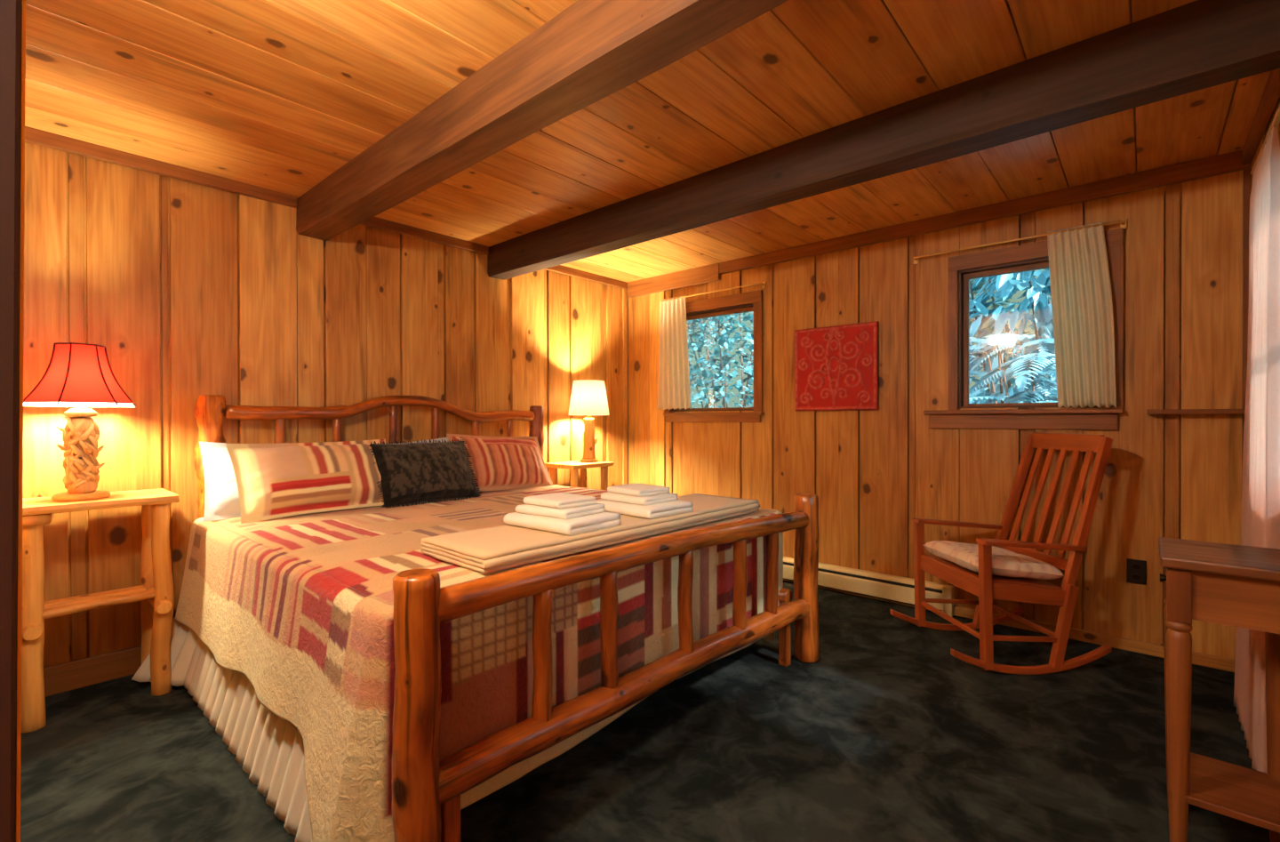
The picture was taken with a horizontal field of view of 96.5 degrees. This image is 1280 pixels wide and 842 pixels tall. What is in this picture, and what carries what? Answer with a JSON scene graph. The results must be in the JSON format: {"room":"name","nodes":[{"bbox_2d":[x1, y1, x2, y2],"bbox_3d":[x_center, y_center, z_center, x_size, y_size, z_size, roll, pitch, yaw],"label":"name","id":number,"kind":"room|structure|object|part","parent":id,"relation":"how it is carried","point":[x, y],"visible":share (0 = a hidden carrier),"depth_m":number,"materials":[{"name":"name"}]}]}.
{"room":"cabin bedroom","nodes":[
{"label":"cabin bedroom","id":0,"kind":"room"},
{"bbox_2d":[22,141,628,667],"bbox_3d":[-1.369,-0.086,3.816,0.124,2.480,3.940,0,0,42],"label":"wall","id":1,"kind":"structure","parent":0,"point":[190,290],"depth_m":2.94,"materials":[{"name":"brown wood"}]},
{"bbox_2d":[43,645,141,695],"bbox_3d":[-1.361,1.095,3.724,0.022,0.120,3.800,0,0,42],"label":"baseboard","id":2,"kind":"structure","parent":1,"relation":"attached to","point":[68,676],"depth_m":2.52,"materials":[{"name":"brown wood"}]},
{"bbox_2d":[24,126,627,288],"bbox_3d":[-1.367,-1.198,3.701,0.035,0.055,3.780,0,0,42],"label":"trim","id":3,"kind":"structure","parent":1,"relation":"attached to","point":[32,135],"depth_m":2.85,"materials":[{"name":"brown wood"}]},
{"bbox_2d":[296,0,788,240],"bbox_3d":[-0.378,-1.119,1.941,3.852,0.200,0.182,0,0,41],"label":"ceiling beam","id":4,"kind":"structure","parent":1,"relation":"attached to","point":[591,51],"depth_m":1.86,"materials":[{"name":"brown wood"}]},
{"bbox_2d":[487,0,1279,279],"bbox_3d":[0.413,-1.120,2.834,3.850,0.209,0.170,0,0,42],"label":"ceiling beam","id":5,"kind":"structure","parent":1,"relation":"attached to","point":[1198,44],"depth_m":2.08,"materials":[{"name":"brown wood"}]},
{"bbox_2d":[20,580,1270,841],"bbox_3d":[0.072,1.188,2.455,4.090,0.060,4.040,0,0,42],"label":"floor","id":6,"kind":"structure","parent":0,"point":[890,735],"depth_m":1.96,"materials":[{"name":"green carpet"}]},
{"bbox_2d":[21,488,179,733],"bbox_3d":[-2.266,0.741,2.385,0.372,0.846,0.490,0,0,42],"label":"nightstand","id":7,"kind":"object","parent":6,"relation":"on","point":[156,593],"visible":0.93,"depth_m":2.33,"materials":[{"name":"brown wood"}]},
{"bbox_3d":[-2.385,0.786,2.235,0.351,0.061,0.060,0,0,42],"label":"rail","id":8,"kind":"part","parent":7,"relation":"part of","materials":[{"name":"brown wood"}]},
{"bbox_3d":[-2.298,0.758,2.159,0.070,0.813,0.071,0,0,42],"label":"leg","id":9,"kind":"part","parent":7,"relation":"part of","materials":[{"name":"brown wood"}]},
{"bbox_2d":[23,342,135,501],"bbox_3d":[-2.286,0.002,2.338,0.309,0.628,0.341,0,0,42],"label":"lamp","id":10,"kind":"object","parent":7,"relation":"on","point":[81,376],"visible":1,"depth_m":2.29,"materials":[{"name":"red fabric"}]},
{"bbox_3d":[-2.286,-0.192,2.337,0.290,0.234,0.322,0,0,42],"label":"lamp shade","id":11,"kind":"part","parent":10,"relation":"part of","materials":[{"name":"red fabric"}]},
{"bbox_3d":[-2.285,0.305,2.339,0.172,0.022,0.172,0,0,42],"label":"plate","id":12,"kind":"part","parent":10,"relation":"part of","materials":[{"name":"brown wood"}]},
{"bbox_2d":[44,584,146,609],"bbox_3d":[-2.279,0.749,2.397,0.195,0.016,0.320,0,0,42],"label":"shelf","id":13,"kind":"object","parent":7,"relation":"attached to","point":[67,601],"depth_m":2.41,"materials":[{"name":"brown wood"}]},
{"bbox_3d":[-2.177,0.736,2.306,0.047,0.044,0.361,0,0,42],"label":"rail","id":14,"kind":"part","parent":7,"relation":"part of","materials":[{"name":"brown wood"}]},
{"bbox_3d":[-2.240,0.756,2.617,0.072,0.813,0.072,0,0,42],"label":"leg","id":15,"kind":"part","parent":7,"relation":"part of","materials":[{"name":"brown wood"}]},
{"bbox_3d":[-2.133,0.784,2.520,0.351,0.060,0.063,0,0,42],"label":"rail","id":16,"kind":"part","parent":7,"relation":"part of","materials":[{"name":"brown wood"}]},
{"bbox_3d":[-2.046,0.756,2.447,0.070,0.813,0.081,0,0,42],"label":"leg","id":17,"kind":"part","parent":7,"relation":"part of","materials":[{"name":"brown wood"}]},
{"bbox_2d":[193,394,819,841],"bbox_3d":[-0.656,0.501,2.791,2.344,1.314,2.162,0,0,42],"label":"bed","id":18,"kind":"object","parent":6,"relation":"on","point":[428,788],"visible":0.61,"depth_m":1.73,"materials":[{"name":"brown wood"}]},
{"bbox_3d":[-2.077,0.518,2.773,0.132,1.286,0.134,0,0,42],"label":"head post","id":19,"kind":"part","parent":18,"relation":"part of","materials":[{"name":"brown wood"}]},
{"bbox_3d":[-1.415,-0.072,3.504,0.080,0.172,1.873,0,0,42],"label":"head rail","id":20,"kind":"part","parent":18,"relation":"part of","materials":[{"name":"brown wood"}]},
{"bbox_3d":[-0.523,0.761,1.343,0.113,0.809,0.112,0,0,42],"label":"foot post","id":21,"kind":"part","parent":18,"relation":"part of","materials":[{"name":"brown wood"}]},
{"bbox_3d":[-0.470,1.019,1.405,0.040,0.290,0.044,0,0,42],"label":"support leg","id":22,"kind":"part","parent":18,"relation":"part of","materials":[{"name":"brown wood"}]},
{"bbox_2d":[131,616,775,841],"bbox_3d":[-0.764,0.937,2.709,1.901,0.399,2.255,0,0,42],"label":"bed skirt","id":23,"kind":"object","parent":18,"relation":"attached to","point":[269,748],"visible":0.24,"depth_m":1.92,"materials":[{"name":"fabric"}]},
{"bbox_3d":[-1.426,0.942,1.962,1.901,0.399,0.259,0,0,42],"label":"pleated panel","id":24,"kind":"part","parent":23,"relation":"part of","materials":[{"name":"fabric"}]},
{"bbox_3d":[-0.040,0.932,3.527,1.901,0.398,0.070,0,0,42],"label":"pleated panel","id":25,"kind":"part","parent":23,"relation":"part of","materials":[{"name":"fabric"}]},
{"bbox_2d":[175,484,783,841],"bbox_3d":[-0.693,0.766,2.729,2.001,0.663,2.197,0,0,42],"label":"patchwork quilt","id":26,"kind":"object","parent":18,"relation":"on","point":[301,606],"visible":0.54,"depth_m":1.75,"materials":[{"name":"multicoloured fabric"}]},
{"bbox_2d":[199,441,240,521],"bbox_3d":[-1.768,0.291,2.850,0.229,0.395,0.708,0,0,40],"label":"pillow","id":27,"kind":"object","parent":26,"relation":"on","point":[221,496],"visible":0.24,"depth_m":2.62,"materials":[{"name":"white fabric"}]},
{"bbox_2d":[225,438,385,523],"bbox_3d":[-1.568,0.271,2.820,0.255,0.342,0.741,0,0,40],"label":"striped pillow","id":28,"kind":"object","parent":26,"relation":"on","point":[274,480],"visible":0.91,"depth_m":2.69,"materials":[{"name":"fabric"}]},
{"bbox_2d":[396,437,448,443],"bbox_3d":[-1.315,0.291,3.383,0.204,0.388,0.572,0,0,38],"label":"pillow","id":29,"kind":"object","parent":26,"relation":"on","point":[443,438],"visible":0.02,"depth_m":3.54,"materials":[{"name":"fabric"}]},
{"bbox_2d":[368,438,481,508],"bbox_3d":[-1.171,0.275,3.151,0.574,0.346,0.232,0,0,-44],"label":"pillow","id":30,"kind":"object","parent":26,"relation":"on","point":[414,472],"visible":1,"depth_m":3.07,"materials":[{"name":"black fabric"}]},
{"bbox_2d":[446,433,553,491],"bbox_3d":[-0.887,0.269,3.700,0.688,0.385,0.270,0,0,-43],"label":"striped pillow","id":31,"kind":"object","parent":26,"relation":"on","point":[499,463],"visible":0.81,"depth_m":3.62,"materials":[{"name":"red fabric"}]},
{"bbox_2d":[420,493,759,574],"bbox_3d":[-0.076,0.408,2.316,0.398,0.052,1.507,0,0,43],"label":"folded blanket","id":32,"kind":"object","parent":26,"relation":"on","point":[489,549],"visible":0.62,"depth_m":1.91,"materials":[{"name":"beige fabric"}]},
{"bbox_2d":[503,511,620,535],"bbox_3d":[-0.286,0.361,2.107,0.347,0.043,0.273,0,0,39],"label":"folded towel","id":33,"kind":"object","parent":32,"relation":"on","point":[606,519],"visible":0.7,"depth_m":2.00,"materials":[{"name":"white fabric"}]},
{"bbox_2d":[515,503,604,519],"bbox_3d":[-0.296,0.325,2.126,0.257,0.030,0.218,0,0,37],"label":"folded towel","id":34,"kind":"object","parent":33,"relation":"on","point":[572,512],"visible":0.77,"depth_m":2.05,"materials":[{"name":"white fabric"}]},
{"bbox_2d":[522,492,596,508],"bbox_3d":[-0.300,0.296,2.137,0.206,0.026,0.186,0,0,42],"label":"folded towel","id":35,"kind":"object","parent":34,"relation":"on","point":[556,500],"visible":1,"depth_m":2.10,"materials":[{"name":"white fabric"}]},
{"bbox_2d":[595,498,693,519],"bbox_3d":[0.006,0.359,2.423,0.345,0.042,0.272,0,0,45],"label":"folded towel","id":36,"kind":"object","parent":32,"relation":"on","point":[677,507],"visible":0.64,"depth_m":2.31,"materials":[{"name":"white fabric"}]},
{"bbox_2d":[600,492,677,505],"bbox_3d":[-0.004,0.323,2.442,0.254,0.029,0.215,0,0,43],"label":"folded towel","id":37,"kind":"object","parent":36,"relation":"on","point":[649,500],"visible":0.83,"depth_m":2.37,"materials":[{"name":"white fabric"}]},
{"bbox_2d":[607,482,669,496],"bbox_3d":[-0.008,0.294,2.453,0.184,0.026,0.205,0,0,-42],"label":"folded towel","id":38,"kind":"object","parent":37,"relation":"on","point":[637,489],"visible":1,"depth_m":2.41,"materials":[{"name":"white fabric"}]},
{"bbox_3d":[-0.771,0.518,4.257,0.117,1.265,0.116,0,0,42],"label":"head post","id":39,"kind":"part","parent":18,"relation":"part of","materials":[{"name":"brown wood"}]},
{"bbox_3d":[0.143,0.455,2.061,0.126,0.118,1.913,0,0,42],"label":"foot rail","id":40,"kind":"part","parent":18,"relation":"part of","materials":[{"name":"brown wood"}]},
{"bbox_3d":[0.143,0.883,2.064,0.135,0.121,1.912,0,0,42],"label":"foot rail","id":41,"kind":"part","parent":18,"relation":"part of","materials":[{"name":"brown wood"}]},
{"bbox_3d":[0.687,1.011,2.712,0.040,0.290,0.044,0,0,42],"label":"support leg","id":42,"kind":"part","parent":18,"relation":"part of","materials":[{"name":"brown wood"}]},
{"bbox_3d":[-0.060,0.851,3.474,2.100,0.085,0.083,0,0,42],"label":"rail","id":43,"kind":"part","parent":18,"relation":"part of","materials":[{"name":"brown wood"}]},
{"bbox_3d":[0.807,0.755,2.771,0.122,0.801,0.116,0,0,42],"label":"foot post","id":44,"kind":"part","parent":18,"relation":"part of","materials":[{"name":"brown wood"}]},
{"bbox_2d":[544,460,614,489],"bbox_3d":[-0.467,0.735,4.412,0.353,0.831,0.420,0,0,42],"label":"nightstand","id":45,"kind":"object","parent":6,"relation":"on","point":[574,466],"visible":0.34,"depth_m":4.36,"materials":[{"name":"brown wood"}]},
{"bbox_3d":[-0.661,0.752,4.378,0.073,0.798,0.070,0,0,42],"label":"leg","id":46,"kind":"part","parent":45,"relation":"part of","materials":[{"name":"brown wood"}]},
{"bbox_3d":[-0.480,0.752,4.220,0.073,0.798,0.071,0,0,42],"label":"leg","id":47,"kind":"part","parent":45,"relation":"part of","materials":[{"name":"brown wood"}]},
{"bbox_3d":[-0.455,0.750,4.609,0.071,0.798,0.070,0,0,42],"label":"leg","id":48,"kind":"part","parent":45,"relation":"part of","materials":[{"name":"brown wood"}]},
{"bbox_2d":[568,379,609,462],"bbox_3d":[-0.401,0.001,4.490,0.324,0.632,0.324,0,0,42],"label":"lamp","id":49,"kind":"object","parent":45,"relation":"on","point":[588,397],"visible":1,"depth_m":4.39,"materials":[{"name":"white fabric"}]},
{"bbox_3d":[-0.402,-0.180,4.489,0.322,0.265,0.322,0,0,42],"label":"lamp shade","id":50,"kind":"part","parent":49,"relation":"part of","materials":[{"name":"white fabric"}]},
{"bbox_3d":[-0.401,0.307,4.492,0.140,0.020,0.140,0,0,42],"label":"plate","id":51,"kind":"part","parent":49,"relation":"part of","materials":[{"name":"brown wood"}]},
{"bbox_3d":[-0.277,0.751,4.449,0.072,0.798,0.071,0,0,42],"label":"leg","id":52,"kind":"part","parent":45,"relation":"part of","materials":[{"name":"brown wood"}]},
{"bbox_2d":[890,432,1113,674],"bbox_3d":[1.792,0.609,2.880,0.803,1.088,0.615,0,0,-4],"label":"rocking chair","id":53,"kind":"object","parent":6,"relation":"on","point":[987,586],"visible":0.98,"depth_m":2.73,"materials":[{"name":"brown wood"}]},
{"bbox_3d":[1.533,0.837,3.134,0.052,0.571,0.038,0,0,-4],"label":"leg","id":54,"kind":"part","parent":53,"relation":"part of","materials":[{"name":"brown wood"}]},
{"bbox_3d":[1.556,0.768,2.865,0.022,0.085,0.520,0,0,-4],"label":"seat rail","id":55,"kind":"part","parent":53,"relation":"part of","materials":[{"name":"brown wood"}]},
{"bbox_3d":[1.762,0.566,3.147,0.510,0.064,0.077,0,0,-4],"label":"armrest","id":56,"kind":"part","parent":53,"relation":"part of","materials":[{"name":"brown wood"}]},
{"bbox_3d":[1.907,0.944,3.156,0.132,0.393,0.037,0,0,1],"label":"leg","id":57,"kind":"part","parent":53,"relation":"part of","materials":[{"name":"brown wood"}]},
{"bbox_3d":[1.570,0.840,2.595,0.052,0.571,0.038,0,0,-4],"label":"leg","id":58,"kind":"part","parent":53,"relation":"part of","materials":[{"name":"brown wood"}]},
{"bbox_2d":[923,540,1063,579],"bbox_3d":[1.756,0.694,2.878,0.427,0.126,0.450,0,0,-4],"label":"seat cushion","id":59,"kind":"object","parent":53,"relation":"on","point":[1004,562],"visible":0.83,"depth_m":2.71,"materials":[{"name":"beige fabric"}]},
{"bbox_3d":[1.759,0.757,2.879,0.383,0.060,0.490,0,0,-4],"label":"seat","id":60,"kind":"part","parent":53,"relation":"part of","materials":[{"name":"beige fabric"}]},
{"bbox_3d":[2.043,0.449,3.135,0.269,0.755,0.033,0,0,1],"label":"post","id":61,"kind":"part","parent":53,"relation":"part of","materials":[{"name":"brown wood"}]},
{"bbox_3d":[1.781,0.794,2.620,0.394,0.123,0.020,0,0,-6],"label":"seat rail","id":62,"kind":"part","parent":53,"relation":"part of","materials":[{"name":"brown wood"}]},
{"bbox_3d":[1.799,0.569,2.611,0.510,0.064,0.077,0,0,-4],"label":"armrest","id":63,"kind":"part","parent":53,"relation":"part of","materials":[{"name":"brown wood"}]},
{"bbox_3d":[1.992,0.677,2.894,0.020,0.050,0.470,0,0,-4],"label":"rail","id":64,"kind":"part","parent":53,"relation":"part of","materials":[{"name":"brown wood"}]},
{"bbox_3d":[1.944,0.946,2.626,0.132,0.393,0.037,0,0,-9],"label":"leg","id":65,"kind":"part","parent":53,"relation":"part of","materials":[{"name":"brown wood"}]},
{"bbox_3d":[2.163,0.107,2.904,0.022,0.085,0.430,0,0,-4],"label":"crest rail","id":66,"kind":"part","parent":53,"relation":"part of","materials":[{"name":"brown wood"}]},
{"bbox_3d":[2.076,0.451,2.661,0.269,0.755,0.033,0,0,-9],"label":"post","id":67,"kind":"part","parent":53,"relation":"part of","materials":[{"name":"brown wood"}]},
{"bbox_2d":[1158,536,1279,841],"bbox_3d":[1.578,0.757,1.534,0.275,0.805,0.334,0,0,42],"label":"side table","id":68,"kind":"object","parent":6,"relation":"on","point":[1233,585],"visible":1,"depth_m":1.49,"materials":[{"name":"brown wood"}]},
{"bbox_3d":[1.485,0.444,1.614,0.026,0.024,0.024,0,0,42],"label":"knob","id":69,"kind":"part","parent":68,"relation":"part of","materials":[{"name":"metal"}]},
{"bbox_3d":[1.586,0.770,1.694,0.052,0.777,0.052,0,0,42],"label":"leg","id":70,"kind":"part","parent":68,"relation":"part of","materials":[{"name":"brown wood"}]},
{"bbox_3d":[1.420,0.772,1.507,0.052,0.777,0.052,0,0,42],"label":"leg","id":71,"kind":"part","parent":68,"relation":"part of","materials":[{"name":"brown wood"}]},
{"bbox_2d":[1167,752,1279,832],"bbox_3d":[1.581,0.985,1.534,0.240,0.020,0.280,0,0,42],"label":"shelf","id":72,"kind":"object","parent":68,"relation":"attached to","point":[1244,794],"depth_m":1.50,"materials":[{"name":"brown wood"}]},
{"bbox_3d":[1.740,0.771,1.558,0.052,0.777,0.052,0,0,42],"label":"leg","id":73,"kind":"part","parent":68,"relation":"part of","materials":[{"name":"brown wood"}]},
{"bbox_2d":[24,0,1270,282],"bbox_3d":[0.068,-1.272,2.444,4.090,0.100,4.040,0,0,42],"label":"ceiling","id":74,"kind":"structure","parent":0,"point":[276,95],"depth_m":2.18,"materials":[{"name":"brown wood"}]},
{"bbox_2d":[628,169,1243,659],"bbox_3d":[1.368,-0.041,3.916,3.850,2.380,0.124,0,0,42],"label":"wall","id":75,"kind":"structure","parent":0,"point":[871,472],"depth_m":3.33,"materials":[{"name":"brown wood"}]},
{"bbox_2d":[659,281,765,302],"bbox_3d":[0.538,-1.005,4.522,0.984,0.045,0.066,0,0,42],"label":"curtain rod","id":76,"kind":"object","parent":75,"relation":"attached to","point":[764,283],"visible":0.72,"depth_m":4.41,"materials":[{"name":"gold metal"}]},
{"bbox_2d":[657,295,690,409],"bbox_3d":[0.285,-0.555,4.713,0.331,0.926,0.041,0,0,42],"label":"curtain","id":77,"kind":"object","parent":76,"relation":"hanging from","point":[674,376],"visible":1,"depth_m":4.71,"materials":[{"name":"beige fabric"}]},
{"bbox_2d":[663,289,764,422],"bbox_3d":[0.593,-0.480,4.575,0.935,0.977,0.150,0,0,42],"label":"window","id":78,"kind":"structure","parent":75,"relation":"in","point":[696,309],"depth_m":4.40,"materials":[{"name":"brown wood"}]},
{"bbox_3d":[0.562,-0.028,4.541,0.935,0.075,0.055,0,0,42],"label":"sill","id":79,"kind":"part","parent":78,"relation":"part of","materials":[{"name":"brown wood"}]},
{"bbox_3d":[0.604,-0.481,4.598,0.776,0.781,0.030,0,0,42],"label":"sash","id":80,"kind":"part","parent":78,"relation":"part of","materials":[{"name":"brown wood"}]},
{"bbox_2d":[794,320,878,410],"bbox_3d":[1.314,-0.356,3.862,0.572,0.572,0.032,0,0,42],"label":"wall art panel","id":81,"kind":"object","parent":75,"relation":"attached to","point":[836,367],"depth_m":3.84,"materials":[{"name":"red fabric"}]},
{"bbox_2d":[783,556,954,616],"bbox_3d":[1.119,1.063,4.017,1.947,0.172,0.072,0,0,42],"label":"baseboard heater","id":82,"kind":"object","parent":75,"relation":"attached to","point":[884,586],"visible":0.38,"depth_m":3.64,"materials":[{"name":"metal"}]},
{"bbox_3d":[1.092,1.070,4.003,1.925,0.098,0.010,0,0,42],"label":"panel","id":83,"kind":"part","parent":82,"relation":"part of","materials":[{"name":"metal"}]},
{"bbox_2d":[627,150,1251,297],"bbox_3d":[1.327,-1.166,3.844,3.820,0.130,0.035,0,0,42],"label":"trim","id":84,"kind":"structure","parent":75,"relation":"attached to","point":[1228,163],"depth_m":3.32,"materials":[{"name":"brown wood"}]},
{"bbox_2d":[783,578,1235,671],"bbox_3d":[1.333,1.121,3.863,3.828,0.055,0.020,0,0,42],"label":"baseboard","id":85,"kind":"structure","parent":75,"relation":"attached to","point":[1201,659],"depth_m":2.91,"materials":[{"name":"brown wood"}]},
{"bbox_2d":[912,219,1127,263],"bbox_3d":[2.051,-0.992,3.184,1.004,0.045,0.066,0,0,42],"label":"curtain rod","id":86,"kind":"object","parent":75,"relation":"attached to","point":[1124,222],"visible":1,"depth_m":3.12,"materials":[{"name":"gold metal"}]},
{"bbox_2d":[1047,222,1116,407],"bbox_3d":[2.275,-0.537,2.952,0.286,0.939,0.032,0,0,42],"label":"curtain","id":87,"kind":"object","parent":86,"relation":"hanging from","point":[1082,304],"visible":1,"depth_m":2.95,"materials":[{"name":"beige fabric"}]},
{"bbox_2d":[923,227,1123,430],"bbox_3d":[2.114,-0.463,3.212,0.920,1.014,0.175,0,0,42],"label":"window","id":88,"kind":"structure","parent":75,"relation":"in","point":[1106,419],"depth_m":3.21,"materials":[{"name":"brown wood"}]},
{"bbox_3d":[2.175,-0.480,3.208,0.641,0.786,0.030,0,0,42],"label":"sash","id":89,"kind":"part","parent":88,"relation":"part of","materials":[{"name":"brown wood"}]},
{"bbox_3d":[2.084,-0.009,3.178,0.920,0.107,0.080,0,0,42],"label":"sill","id":90,"kind":"part","parent":88,"relation":"part of","materials":[{"name":"brown wood"}]},
{"bbox_2d":[1126,558,1146,584],"bbox_3d":[2.479,0.752,2.854,0.076,0.120,0.009,0,0,42],"label":"wall outlet","id":91,"kind":"object","parent":75,"relation":"attached to","point":[1136,569],"visible":1,"depth_m":2.85,"materials":[{"name":"plastic"}]},
{"bbox_2d":[1132,563,1140,568],"bbox_3d":[2.477,0.727,2.852,0.032,0.026,0.004,0,0,42],"label":"socket","id":92,"kind":"object","parent":91,"relation":"attached to","point":[1134,565],"depth_m":2.85,"materials":[{"name":"plastic"}]},
{"bbox_2d":[1132,574,1140,579],"bbox_3d":[2.477,0.777,2.853,0.032,0.026,0.004,0,0,42],"label":"socket","id":93,"kind":"object","parent":91,"relation":"attached to","point":[1134,576],"depth_m":2.85,"materials":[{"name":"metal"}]},
{"bbox_2d":[1146,408,1245,414],"bbox_3d":[2.608,-0.044,2.680,0.345,0.022,0.090,0,0,42],"label":"ledge shelf","id":94,"kind":"object","parent":75,"relation":"attached to","point":[1171,411],"visible":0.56,"depth_m":2.65,"materials":[{"name":"brown wood"}]},
{"bbox_2d":[1250,96,1279,184],"bbox_3d":[1.557,-0.028,1.134,0.120,2.380,3.798,0,0,42],"label":"wall","id":95,"kind":"structure","parent":0,"point":[1278,100],"depth_m":2.26,"materials":[{"name":"brown wood"}]},
{"bbox_2d":[1241,68,1279,480],"bbox_3d":[1.500,-0.029,1.184,0.030,2.380,3.800,0,0,42],"label":"trim","id":96,"kind":"structure","parent":95,"relation":"attached to","point":[1271,92],"depth_m":2.57,"materials":[{"name":"brown wood"}]},
{"bbox_2d":[1250,104,1279,175],"bbox_3d":[1.714,-0.830,1.470,0.093,0.015,1.136,0,0,42],"label":"curtain rod","id":97,"kind":"object","parent":95,"relation":"attached to","point":[1276,121],"visible":0.32,"depth_m":1.62,"materials":[{"name":"gold metal"}]},
{"bbox_2d":[1233,125,1279,773],"bbox_3d":[2.028,0.123,1.886,0.046,1.901,0.771,0,0,42],"label":"curtain","id":98,"kind":"object","parent":97,"relation":"hanging from","point":[1260,483],"visible":0.78,"depth_m":1.69,"materials":[{"name":"fabric"}]},
{"bbox_3d":[-1.228,-0.022,0.982,3.849,2.380,0.120,0,0,42],"label":"wall","id":99,"kind":"structure","parent":0,"visible":0},
{"bbox_2d":[0,0,25,841],"bbox_3d":[-0.189,0.119,0.091,0.911,2.101,0.162,0,0,42],"label":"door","id":100,"kind":"structure","parent":99,"relation":"in","point":[12,12],"depth_m":0.40,"materials":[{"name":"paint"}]},
{"label":"outside","id":101,"kind":"structure","parent":0,"visible":0},
{"bbox_2d":[686,268,1056,407],"bbox_3d":[3.943,-4.149,8.210,26.000,11.633,26.000,0,0,42],"label":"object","id":102,"kind":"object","parent":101,"point":[736,399],"depth_m":16.15,"materials":[{"name":"teal plant"}]},
{"bbox_2d":[686,312,753,407],"bbox_3d":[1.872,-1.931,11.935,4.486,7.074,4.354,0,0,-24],"label":"tree","id":103,"kind":"object","parent":102,"relation":"on","point":[721,342],"visible":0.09,"depth_m":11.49,"materials":[{"name":"green plant"}]},
{"bbox_2d":[971,276,1023,337],"bbox_3d":[7.225,-1.931,14.047,4.587,7.034,4.469,0,0,42],"label":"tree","id":104,"kind":"object","parent":102,"relation":"on","point":[975,279],"visible":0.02,"depth_m":12.72,"materials":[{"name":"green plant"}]},
{"bbox_2d":[969,268,1056,403],"bbox_3d":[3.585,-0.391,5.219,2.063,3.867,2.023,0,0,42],"label":"foliage","id":105,"kind":"object","parent":102,"relation":"on","point":[1036,299],"visible":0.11,"depth_m":5.06,"materials":[{"name":"green plant"}]},
{"bbox_2d":[969,333,1057,403],"bbox_3d":[2.718,0.481,3.893,1.500,2.197,1.310,0,0,-18],"label":"fern","id":106,"kind":"object","parent":102,"relation":"on","point":[1042,361],"visible":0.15,"depth_m":3.99,"materials":[{"name":"green plant"}]},
{"bbox_3d":[2.640,0.526,4.042,0.450,2.046,0.320,0,0,-3],"label":"stem","id":107,"kind":"part","parent":106,"relation":"part of","materials":[{"name":"brown plant"}]}
]}

